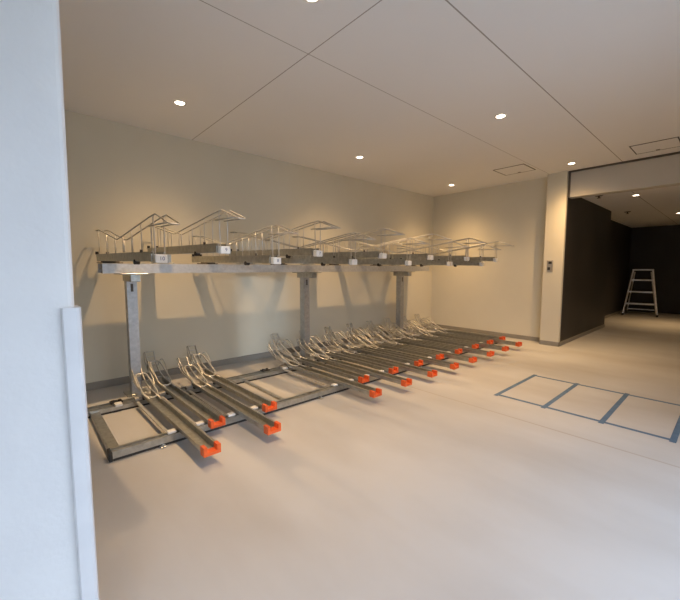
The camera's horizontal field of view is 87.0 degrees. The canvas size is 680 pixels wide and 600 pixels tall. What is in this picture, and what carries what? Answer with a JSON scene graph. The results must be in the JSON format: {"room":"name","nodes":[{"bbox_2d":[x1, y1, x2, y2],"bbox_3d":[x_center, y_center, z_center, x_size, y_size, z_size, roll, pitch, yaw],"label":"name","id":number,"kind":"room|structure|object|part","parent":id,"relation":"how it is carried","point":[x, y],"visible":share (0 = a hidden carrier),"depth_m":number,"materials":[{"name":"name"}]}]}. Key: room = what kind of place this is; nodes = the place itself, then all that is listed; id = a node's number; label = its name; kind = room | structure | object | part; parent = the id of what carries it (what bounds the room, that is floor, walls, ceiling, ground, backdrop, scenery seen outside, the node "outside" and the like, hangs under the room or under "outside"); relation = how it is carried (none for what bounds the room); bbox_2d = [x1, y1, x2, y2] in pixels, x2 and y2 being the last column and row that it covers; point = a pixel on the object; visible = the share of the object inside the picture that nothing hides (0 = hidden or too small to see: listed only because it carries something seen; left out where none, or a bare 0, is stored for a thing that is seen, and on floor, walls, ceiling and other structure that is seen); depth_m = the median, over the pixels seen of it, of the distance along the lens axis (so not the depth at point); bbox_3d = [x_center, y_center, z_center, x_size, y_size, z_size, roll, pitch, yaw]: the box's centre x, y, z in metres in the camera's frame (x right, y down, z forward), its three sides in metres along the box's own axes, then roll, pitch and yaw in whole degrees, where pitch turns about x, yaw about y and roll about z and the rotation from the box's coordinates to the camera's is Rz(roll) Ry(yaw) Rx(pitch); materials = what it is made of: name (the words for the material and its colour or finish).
{"room":"bicycle parking room","nodes":[
{"label":"bicycle parking room","id":0,"kind":"room"},
{"bbox_2d":[0,0,79,599],"bbox_3d":[-1.489,-0.181,0.473,1.835,2.880,0.205,-4,7,-42],"label":"wall","id":1,"kind":"structure","parent":0,"point":[38,549],"depth_m":0.96,"materials":[{"name":"paint"}]},
{"bbox_2d":[60,305,98,599],"bbox_3d":[-0.779,0.613,1.082,0.046,1.192,0.094,-4,7,-42],"label":"guard","id":2,"kind":"object","parent":1,"relation":"attached to","point":[71,318],"visible":0.95,"depth_m":1.03,"materials":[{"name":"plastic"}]},
{"bbox_2d":[65,110,433,382],"bbox_3d":[-1.765,-0.548,4.703,10.500,2.880,0.200,-4,7,-42],"label":"wall","id":3,"kind":"structure","parent":0,"point":[120,175],"depth_m":4.65,"materials":[{"name":"paint"}]},
{"bbox_2d":[86,323,430,390],"bbox_3d":[-1.732,0.857,4.712,10.200,0.080,0.012,-4,7,-42],"label":"baseboard","id":4,"kind":"structure","parent":3,"relation":"attached to","point":[122,380],"depth_m":4.77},
{"bbox_2d":[59,0,679,196],"bbox_3d":[-0.067,-1.875,2.645,10.440,0.120,5.350,-4,7,-42],"label":"ceiling","id":5,"kind":"structure","parent":0,"point":[416,89],"depth_m":3.01,"materials":[{"name":"white paint"}]},
{"bbox_2d":[173,100,185,105],"bbox_3d":[-1.527,-1.878,3.413,0.118,0.006,0.118,-4,7,-42],"label":"recessed light","id":6,"kind":"object","parent":5,"relation":"in","point":[177,102],"visible":1,"depth_m":3.40,"materials":[{"name":"white"}]},
{"bbox_2d":[304,0,319,2],"bbox_3d":[-0.165,-1.762,2.074,0.118,0.006,0.118,-4,7,-42],"label":"recessed light","id":7,"kind":"object","parent":5,"relation":"in","point":[308,1],"visible":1,"depth_m":2.11,"materials":[{"name":"white"}]},
{"bbox_2d":[495,114,506,118],"bbox_3d":[1.665,-1.904,3.712,0.118,0.006,0.118,-4,7,-42],"label":"recessed light","id":8,"kind":"object","parent":5,"relation":"in","point":[499,116],"visible":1,"depth_m":3.71,"materials":[{"name":"white"}]},
{"bbox_2d":[493,164,535,175],"bbox_3d":[2.785,-2.078,5.723,0.475,0.007,0.475,-4,7,-42],"label":"ceiling hatch","id":9,"kind":"object","parent":5,"relation":"attached to","point":[520,168],"visible":1,"depth_m":5.69,"materials":[{"name":"white paint"}]},
{"bbox_2d":[629,137,679,154],"bbox_3d":[4.071,-1.982,4.614,0.470,0.007,0.470,-4,7,-42],"label":"ceiling hatch","id":10,"kind":"object","parent":5,"relation":"attached to","point":[674,142],"visible":1,"depth_m":4.62,"materials":[{"name":"white paint"}]},
{"bbox_2d":[86,311,679,599],"bbox_3d":[2.968,0.878,5.621,18.600,0.120,5.350,-4,7,-42],"label":"floor","id":11,"kind":"structure","parent":0,"point":[443,486],"depth_m":2.10,"materials":[{"name":"beige concrete"}]},
{"bbox_2d":[87,264,496,462],"bbox_3d":[0.096,0.206,4.851,6.020,1.351,1.605,-4,7,-42],"label":"frame","id":12,"kind":"object","parent":11,"relation":"on","point":[131,273],"visible":0.62,"depth_m":3.71,"materials":[{"name":"metal"}]},
{"bbox_3d":[-1.862,1.035,2.823,0.070,0.039,0.891,-4,7,-42],"label":"rail","id":13,"kind":"part","parent":12,"relation":"part of","materials":[{"name":"metal"}]},
{"bbox_3d":[-2.116,-0.265,3.622,0.230,0.012,0.390,-4,7,-42],"label":"arm plate","id":14,"kind":"part","parent":12,"relation":"part of","materials":[{"name":"metal"}]},
{"bbox_3d":[-2.119,-0.225,3.636,0.090,0.071,0.350,-4,7,-42],"label":"arm","id":15,"kind":"part","parent":12,"relation":"part of","materials":[{"name":"metal"}]},
{"bbox_3d":[-2.151,0.384,3.724,0.092,1.168,0.105,-4,7,-42],"label":"post","id":16,"kind":"part","parent":12,"relation":"part of","materials":[{"name":"metal"}]},
{"bbox_3d":[-2.152,0.970,3.777,0.200,0.013,0.190,-4,7,-42],"label":"plate","id":17,"kind":"part","parent":12,"relation":"part of","materials":[{"name":"metal"}]},
{"bbox_2d":[95,213,179,264],"bbox_3d":[-1.804,-0.489,3.072,1.976,0.364,0.204,6,8,44],"label":"tray","id":18,"kind":"object","parent":12,"relation":"on","point":[136,257],"visible":1,"depth_m":2.84,"materials":[{"name":"metal"}]},
{"bbox_3d":[-1.306,-0.299,2.603,0.052,0.062,0.086,6,8,44],"label":"number plate","id":19,"kind":"part","parent":18,"relation":"part of","materials":[{"name":"white plastic"}]},
{"bbox_3d":[-1.184,-0.557,2.461,0.250,0.094,0.086,6,8,44],"label":"handle","id":20,"kind":"part","parent":18,"relation":"part of","materials":[{"name":"metal"}]},
{"bbox_2d":[129,366,220,457],"bbox_3d":[-1.516,0.866,3.057,0.203,0.258,1.927,-5,7,-43],"label":"tray","id":21,"kind":"object","parent":12,"relation":"attached to","point":[207,446],"visible":0.95,"depth_m":2.87,"materials":[{"name":"metal"}]},
{"bbox_2d":[143,351,225,428],"bbox_3d":[-1.587,0.803,3.440,0.203,0.318,1.827,-5,7,-43],"label":"tray","id":22,"kind":"object","parent":12,"relation":"on","point":[213,419],"visible":0.97,"depth_m":3.31,"materials":[{"name":"metal"}]},
{"bbox_2d":[146,209,245,263],"bbox_3d":[-1.443,-0.561,3.393,1.976,0.434,0.204,6,8,44],"label":"tray","id":23,"kind":"object","parent":12,"relation":"on","point":[220,248],"visible":0.96,"depth_m":3.19,"materials":[{"name":"metal"}]},
{"bbox_3d":[-0.944,-0.407,2.921,0.052,0.062,0.086,6,8,44],"label":"number plate","id":24,"kind":"part","parent":23,"relation":"part of","materials":[{"name":"white plastic"}]},
{"bbox_3d":[-0.822,-0.665,2.779,0.250,0.094,0.086,6,8,44],"label":"handle","id":25,"kind":"part","parent":23,"relation":"part of","materials":[{"name":"metal"}]},
{"bbox_2d":[177,356,280,434],"bbox_3d":[-1.163,0.839,3.373,0.203,0.258,1.927,-5,7,-43],"label":"tray","id":26,"kind":"object","parent":12,"relation":"on","point":[269,426],"visible":0.99,"depth_m":3.22,"materials":[{"name":"metal"}]},
{"bbox_2d":[187,345,276,412],"bbox_3d":[-1.234,0.776,3.756,0.203,0.318,1.827,-5,7,-43],"label":"tray","id":27,"kind":"object","parent":12,"relation":"on","point":[266,405],"visible":0.93,"depth_m":3.65,"materials":[{"name":"metal"}]},
{"bbox_2d":[191,225,298,264],"bbox_3d":[-1.080,-0.545,3.721,1.976,0.364,0.204,6,8,44],"label":"tray","id":28,"kind":"object","parent":12,"relation":"on","point":[246,259],"visible":0.94,"depth_m":3.54,"materials":[{"name":"metal"}]},
{"bbox_3d":[-0.582,-0.356,3.252,0.052,0.062,0.086,6,8,44],"label":"number plate","id":29,"kind":"part","parent":28,"relation":"part of","materials":[{"name":"white plastic"}]},
{"bbox_3d":[-0.459,-0.614,3.110,0.250,0.094,0.086,6,8,44],"label":"handle","id":30,"kind":"part","parent":28,"relation":"part of","materials":[{"name":"metal"}]},
{"bbox_3d":[-0.052,0.827,5.085,6.000,0.038,0.070,-4,7,-42],"label":"rail","id":31,"kind":"part","parent":12,"relation":"part of","materials":[{"name":"metal"}]},
{"bbox_2d":[229,220,340,263],"bbox_3d":[-0.718,-0.618,4.042,1.976,0.434,0.204,6,8,44],"label":"tray","id":32,"kind":"object","parent":12,"relation":"on","point":[316,252],"visible":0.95,"depth_m":3.80,"materials":[{"name":"metal"}]},
{"bbox_3d":[-0.220,-0.463,3.569,0.052,0.062,0.086,6,8,44],"label":"number plate","id":33,"kind":"part","parent":32,"relation":"part of","materials":[{"name":"white plastic"}]},
{"bbox_3d":[-0.097,-0.721,3.427,0.250,0.094,0.086,6,8,44],"label":"handle","id":34,"kind":"part","parent":32,"relation":"part of","materials":[{"name":"metal"}]},
{"bbox_3d":[0.630,0.878,4.406,5.895,0.050,0.075,-4,7,-42],"label":"rail","id":35,"kind":"part","parent":12,"relation":"part of","materials":[{"name":"metal"}]},
{"bbox_3d":[-0.509,0.257,5.194,0.092,1.168,0.105,-4,7,-42],"label":"post","id":36,"kind":"part","parent":12,"relation":"part of","materials":[{"name":"metal"}]},
{"bbox_3d":[-0.477,-0.352,5.106,0.090,0.071,0.350,-4,7,-42],"label":"arm","id":37,"kind":"part","parent":12,"relation":"part of","materials":[{"name":"metal"}]},
{"bbox_2d":[263,232,375,265],"bbox_3d":[-0.355,-0.601,4.369,1.976,0.364,0.204,6,8,44],"label":"tray","id":38,"kind":"object","parent":12,"relation":"on","point":[323,261],"visible":0.81,"depth_m":4.16,"materials":[{"name":"metal"}]},
{"bbox_3d":[0.142,-0.412,3.900,0.052,0.062,0.086,6,8,44],"label":"number plate","id":39,"kind":"part","parent":38,"relation":"part of","materials":[{"name":"white plastic"}]},
{"bbox_3d":[0.265,-0.670,3.759,0.250,0.094,0.086,6,8,44],"label":"handle","id":40,"kind":"part","parent":38,"relation":"part of","materials":[{"name":"metal"}]},
{"bbox_2d":[271,334,368,382],"bbox_3d":[-0.356,0.708,4.542,0.203,0.318,1.827,-5,7,-43],"label":"tray","id":41,"kind":"object","parent":12,"relation":"on","point":[352,376],"visible":0.85,"depth_m":4.44,"materials":[{"name":"metal"}]},
{"bbox_2d":[267,343,381,397],"bbox_3d":[-0.304,0.772,4.143,0.203,0.258,1.927,-5,7,-43],"label":"tray","id":42,"kind":"object","parent":12,"relation":"attached to","point":[372,392],"visible":0.99,"depth_m":4.01,"materials":[{"name":"metal"}]},
{"bbox_2d":[291,228,404,264],"bbox_3d":[0.006,-0.674,4.690,1.976,0.434,0.204,6,8,44],"label":"tray","id":43,"kind":"object","parent":12,"relation":"on","point":[371,254],"visible":0.79,"depth_m":4.43,"materials":[{"name":"metal"}]},
{"bbox_3d":[0.505,-0.520,4.218,0.052,0.062,0.086,6,8,44],"label":"number plate","id":44,"kind":"part","parent":43,"relation":"part of","materials":[{"name":"white plastic"}]},
{"bbox_3d":[0.627,-0.777,4.076,0.250,0.094,0.086,6,8,44],"label":"handle","id":45,"kind":"part","parent":43,"relation":"part of","materials":[{"name":"metal"}]},
{"bbox_2d":[299,331,398,373],"bbox_3d":[0.020,0.679,4.878,0.203,0.318,1.827,-5,7,-43],"label":"tray","id":46,"kind":"object","parent":12,"relation":"on","point":[381,367],"visible":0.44,"depth_m":4.72,"materials":[{"name":"metal"}]},
{"bbox_2d":[297,338,411,386],"bbox_3d":[0.057,0.744,4.465,0.203,0.258,1.927,-5,7,-43],"label":"tray","id":47,"kind":"object","parent":12,"relation":"attached to","point":[405,382],"visible":0.98,"depth_m":4.32,"materials":[{"name":"metal"}]},
{"bbox_2d":[324,326,422,365],"bbox_3d":[0.392,0.650,5.211,0.203,0.318,1.827,-5,7,-43],"label":"tray","id":48,"kind":"object","parent":12,"relation":"on","point":[405,360],"visible":0.85,"depth_m":5.14,"materials":[{"name":"metal"}]},
{"bbox_2d":[321,237,429,265],"bbox_3d":[0.369,-0.657,5.018,1.976,0.364,0.204,6,8,44],"label":"tray","id":49,"kind":"object","parent":12,"relation":"on","point":[406,262],"visible":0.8,"depth_m":4.73,"materials":[{"name":"metal"}]},
{"bbox_3d":[0.867,-0.468,4.549,0.052,0.062,0.086,6,8,44],"label":"number plate","id":50,"kind":"part","parent":49,"relation":"part of","materials":[{"name":"white plastic"}]},
{"bbox_3d":[0.990,-0.726,4.407,0.250,0.094,0.086,6,8,44],"label":"handle","id":51,"kind":"part","parent":49,"relation":"part of","materials":[{"name":"metal"}]},
{"bbox_2d":[323,334,437,377],"bbox_3d":[0.414,0.717,4.785,0.203,0.258,1.927,-5,7,-43],"label":"tray","id":52,"kind":"object","parent":12,"relation":"on","point":[429,373],"visible":0.92,"depth_m":4.65,"materials":[{"name":"metal"}]},
{"bbox_2d":[346,323,443,359],"bbox_3d":[0.756,0.622,5.537,0.203,0.318,1.827,-5,7,-43],"label":"tray","id":53,"kind":"object","parent":12,"relation":"on","point":[378,344],"visible":0.73,"depth_m":5.45,"materials":[{"name":"metal"}]},
{"bbox_2d":[345,234,451,264],"bbox_3d":[0.731,-0.730,5.339,1.976,0.434,0.204,6,8,44],"label":"tray","id":54,"kind":"object","parent":12,"relation":"on","point":[395,256],"visible":0.62,"depth_m":5.01,"materials":[{"name":"metal"}]},
{"bbox_3d":[1.229,-0.576,4.866,0.052,0.062,0.086,6,8,44],"label":"number plate","id":55,"kind":"part","parent":54,"relation":"part of","materials":[{"name":"white plastic"}]},
{"bbox_3d":[1.109,0.132,6.642,0.092,1.168,0.105,-4,7,-42],"label":"post","id":56,"kind":"part","parent":12,"relation":"part of","materials":[{"name":"metal"}]},
{"bbox_3d":[1.141,-0.478,6.554,0.090,0.071,0.350,-4,7,-42],"label":"arm","id":57,"kind":"part","parent":12,"relation":"part of","materials":[{"name":"metal"}]},
{"bbox_2d":[346,331,458,369],"bbox_3d":[0.771,0.689,5.105,0.203,0.258,1.927,-5,7,-43],"label":"tray","id":58,"kind":"object","parent":12,"relation":"attached to","point":[450,365],"visible":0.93,"depth_m":4.96,"materials":[{"name":"metal"}]},
{"bbox_2d":[366,321,462,353],"bbox_3d":[1.121,0.594,5.864,0.203,0.318,1.827,-5,7,-43],"label":"tray","id":59,"kind":"object","parent":12,"relation":"on","point":[426,345],"visible":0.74,"depth_m":5.77,"materials":[{"name":"metal"}]},
{"bbox_2d":[361,242,470,266],"bbox_3d":[1.093,-0.714,5.667,1.976,0.364,0.204,6,8,44],"label":"tray","id":60,"kind":"object","parent":12,"relation":"on","point":[420,262],"visible":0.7,"depth_m":5.37,"materials":[{"name":"metal"}]},
{"bbox_2d":[366,327,476,362],"bbox_3d":[1.113,0.662,5.411,0.203,0.258,1.927,-5,7,-43],"label":"tray","id":61,"kind":"object","parent":12,"relation":"on","point":[446,354],"visible":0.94,"depth_m":5.27,"materials":[{"name":"metal"}]},
{"bbox_2d":[384,318,478,348],"bbox_3d":[1.493,0.565,6.197,0.203,0.318,1.827,-5,7,-43],"label":"tray","id":62,"kind":"object","parent":12,"relation":"on","point":[474,346],"visible":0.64,"depth_m":6.07,"materials":[{"name":"metal"}]},
{"bbox_2d":[380,238,486,265],"bbox_3d":[1.455,-0.786,5.987,1.976,0.434,0.204,6,8,44],"label":"tray","id":63,"kind":"object","parent":12,"relation":"on","point":[461,257],"visible":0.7,"depth_m":5.66,"materials":[{"name":"metal"}]},
{"bbox_2d":[385,324,494,356],"bbox_3d":[1.489,0.633,5.747,0.203,0.258,1.927,-5,7,-43],"label":"tray","id":64,"kind":"object","parent":12,"relation":"on","point":[465,349],"visible":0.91,"depth_m":5.62,"materials":[{"name":"metal"}]},
{"bbox_2d":[403,317,492,343],"bbox_3d":[1.857,0.536,6.523,0.203,0.318,1.827,-5,7,-43],"label":"tray","id":65,"kind":"object","parent":12,"relation":"on","point":[429,332],"visible":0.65,"depth_m":6.41,"materials":[{"name":"metal"}]},
{"bbox_2d":[397,245,500,266],"bbox_3d":[1.818,-0.770,6.315,1.976,0.364,0.204,6,8,44],"label":"tray","id":66,"kind":"object","parent":12,"relation":"on","point":[455,263],"visible":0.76,"depth_m":5.98,"materials":[{"name":"metal"}]},
{"bbox_2d":[403,322,508,351],"bbox_3d":[1.850,0.605,6.070,0.203,0.258,1.927,-5,7,-43],"label":"tray","id":67,"kind":"object","parent":12,"relation":"on","point":[503,348],"visible":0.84,"depth_m":5.93,"materials":[{"name":"metal"}]},
{"bbox_2d":[415,314,505,339],"bbox_3d":[2.199,0.510,6.829,0.203,0.318,1.827,-5,7,-43],"label":"tray","id":68,"kind":"object","parent":12,"relation":"on","point":[446,330],"visible":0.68,"depth_m":6.73,"materials":[{"name":"metal"}]},
{"bbox_2d":[413,241,513,265],"bbox_3d":[2.180,-0.842,6.636,1.976,0.434,0.204,6,8,44],"label":"tray","id":69,"kind":"object","parent":12,"relation":"on","point":[479,258],"visible":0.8,"depth_m":6.31,"materials":[{"name":"metal"}]},
{"bbox_2d":[418,319,521,346],"bbox_3d":[2.214,0.577,6.397,0.203,0.258,1.927,-5,7,-43],"label":"tray","id":70,"kind":"object","parent":12,"relation":"on","point":[518,344],"visible":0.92,"depth_m":6.28,"materials":[{"name":"metal"}]},
{"bbox_2d":[494,374,679,442],"bbox_3d":[2.469,0.997,3.538,1.090,0.002,1.425,-4,7,-42],"label":"tape outline","id":71,"kind":"object","parent":11,"relation":"on","point":[674,437],"visible":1,"depth_m":3.44},
{"bbox_2d":[621,269,658,316],"bbox_3d":[8.614,-0.230,10.219,0.792,1.295,0.985,4,7,42],"label":"step ladder","id":72,"kind":"object","parent":11,"relation":"on","point":[652,279],"visible":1,"depth_m":10.07,"materials":[{"name":"metal"}]},
{"bbox_3d":[8.199,-0.215,10.193,0.410,1.270,0.060,-2,5,-20],"label":"rail","id":73,"kind":"part","parent":72,"relation":"part of","materials":[{"name":"metal"}]},
{"bbox_3d":[8.548,-0.219,10.526,0.040,1.220,0.646,3,6,27],"label":"leg","id":74,"kind":"part","parent":72,"relation":"part of","materials":[{"name":"metal"}]},
{"bbox_3d":[8.924,-0.190,10.188,0.646,1.220,0.040,-3,6,-33],"label":"leg","id":75,"kind":"part","parent":72,"relation":"part of","materials":[{"name":"metal"}]},
{"bbox_3d":[8.630,-0.182,9.806,0.060,1.270,0.410,1,5,14],"label":"rail","id":76,"kind":"part","parent":72,"relation":"part of","materials":[{"name":"metal"}]},
{"bbox_2d":[431,177,547,337],"bbox_3d":[3.001,-0.755,7.095,0.200,2.880,2.600,-4,7,-42],"label":"wall","id":77,"kind":"structure","parent":0,"point":[504,295],"depth_m":6.95,"materials":[{"name":"paint"}]},
{"bbox_2d":[431,323,539,341],"bbox_3d":[2.843,0.641,7.233,0.012,0.075,2.338,-4,7,-42],"label":"baseboard","id":78,"kind":"structure","parent":77,"relation":"attached to","point":[523,337],"depth_m":7.08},
{"bbox_2d":[569,151,679,172],"bbox_3d":[4.551,-1.995,4.878,0.027,0.026,2.503,-4,7,-42],"label":"trim","id":79,"kind":"structure","parent":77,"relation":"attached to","point":[673,153],"depth_m":5.24,"materials":[{"name":"black metal"}]},
{"bbox_2d":[540,171,568,341],"bbox_3d":[3.656,-0.667,6.077,0.230,2.880,0.295,-4,7,-42],"label":"pillar","id":80,"kind":"structure","parent":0,"point":[557,183],"depth_m":5.99,"materials":[{"name":"paint"}]},
{"bbox_2d":[539,340,560,346],"bbox_3d":[3.596,0.736,6.137,0.082,0.075,0.306,-4,7,-42],"label":"baseboard","id":81,"kind":"structure","parent":80,"relation":"attached to","point":[551,343],"depth_m":6.09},
{"bbox_2d":[547,260,552,271],"bbox_3d":[3.537,-0.573,6.035,0.014,0.190,0.090,-4,7,-42],"label":"wall switch","id":82,"kind":"object","parent":80,"relation":"attached to","point":[549,262],"visible":1,"depth_m":6.03,"materials":[{"name":"silver"}]},
{"bbox_2d":[560,198,610,341],"bbox_3d":[4.767,-0.588,7.022,2.990,2.560,0.190,-4,7,-42],"label":"wall","id":83,"kind":"structure","parent":0,"point":[588,224],"depth_m":6.75,"materials":[{"name":"black paint"}]},
{"bbox_2d":[567,172,570,196],"bbox_3d":[3.724,-1.868,5.817,0.027,0.389,0.032,-4,7,-42],"label":"trim","id":84,"kind":"structure","parent":83,"relation":"attached to","point":[569,175],"depth_m":5.81,"materials":[{"name":"black metal"}]},
{"bbox_2d":[560,309,625,345],"bbox_3d":[6.338,0.523,8.628,7.340,0.070,0.352,-4,7,-42],"label":"baseboard","id":85,"kind":"structure","parent":83,"relation":"attached to","point":[563,342],"depth_m":7.13,"materials":[{"name":"grey plastic"}]},
{"bbox_2d":[568,154,679,198],"bbox_3d":[4.629,-1.808,4.967,0.190,0.415,2.505,-4,7,-42],"label":"header","id":86,"kind":"object","parent":83,"relation":"attached to","point":[659,172],"visible":0.89,"depth_m":5.27,"materials":[{"name":"paint"}]},
{"bbox_2d":[605,220,631,315],"bbox_3d":[7.314,-0.814,9.630,4.600,2.560,0.300,-4,7,-42],"label":"wall","id":87,"kind":"structure","parent":0,"point":[620,234],"depth_m":10.08,"materials":[{"name":"black paint"}]},
{"bbox_2d":[583,185,679,227],"bbox_3d":[7.268,-1.999,7.664,7.350,0.140,3.000,-4,7,-42],"label":"ceiling","id":88,"kind":"structure","parent":0,"point":[656,206],"depth_m":7.24,"materials":[{"name":"white paint"}]},
{"bbox_2d":[626,225,679,313],"bbox_3d":[9.927,-0.860,10.162,0.200,2.560,3.000,-4,7,-42],"label":"wall","id":89,"kind":"structure","parent":0,"point":[657,248],"depth_m":10.61,"materials":[{"name":"black paint"}]}
]}

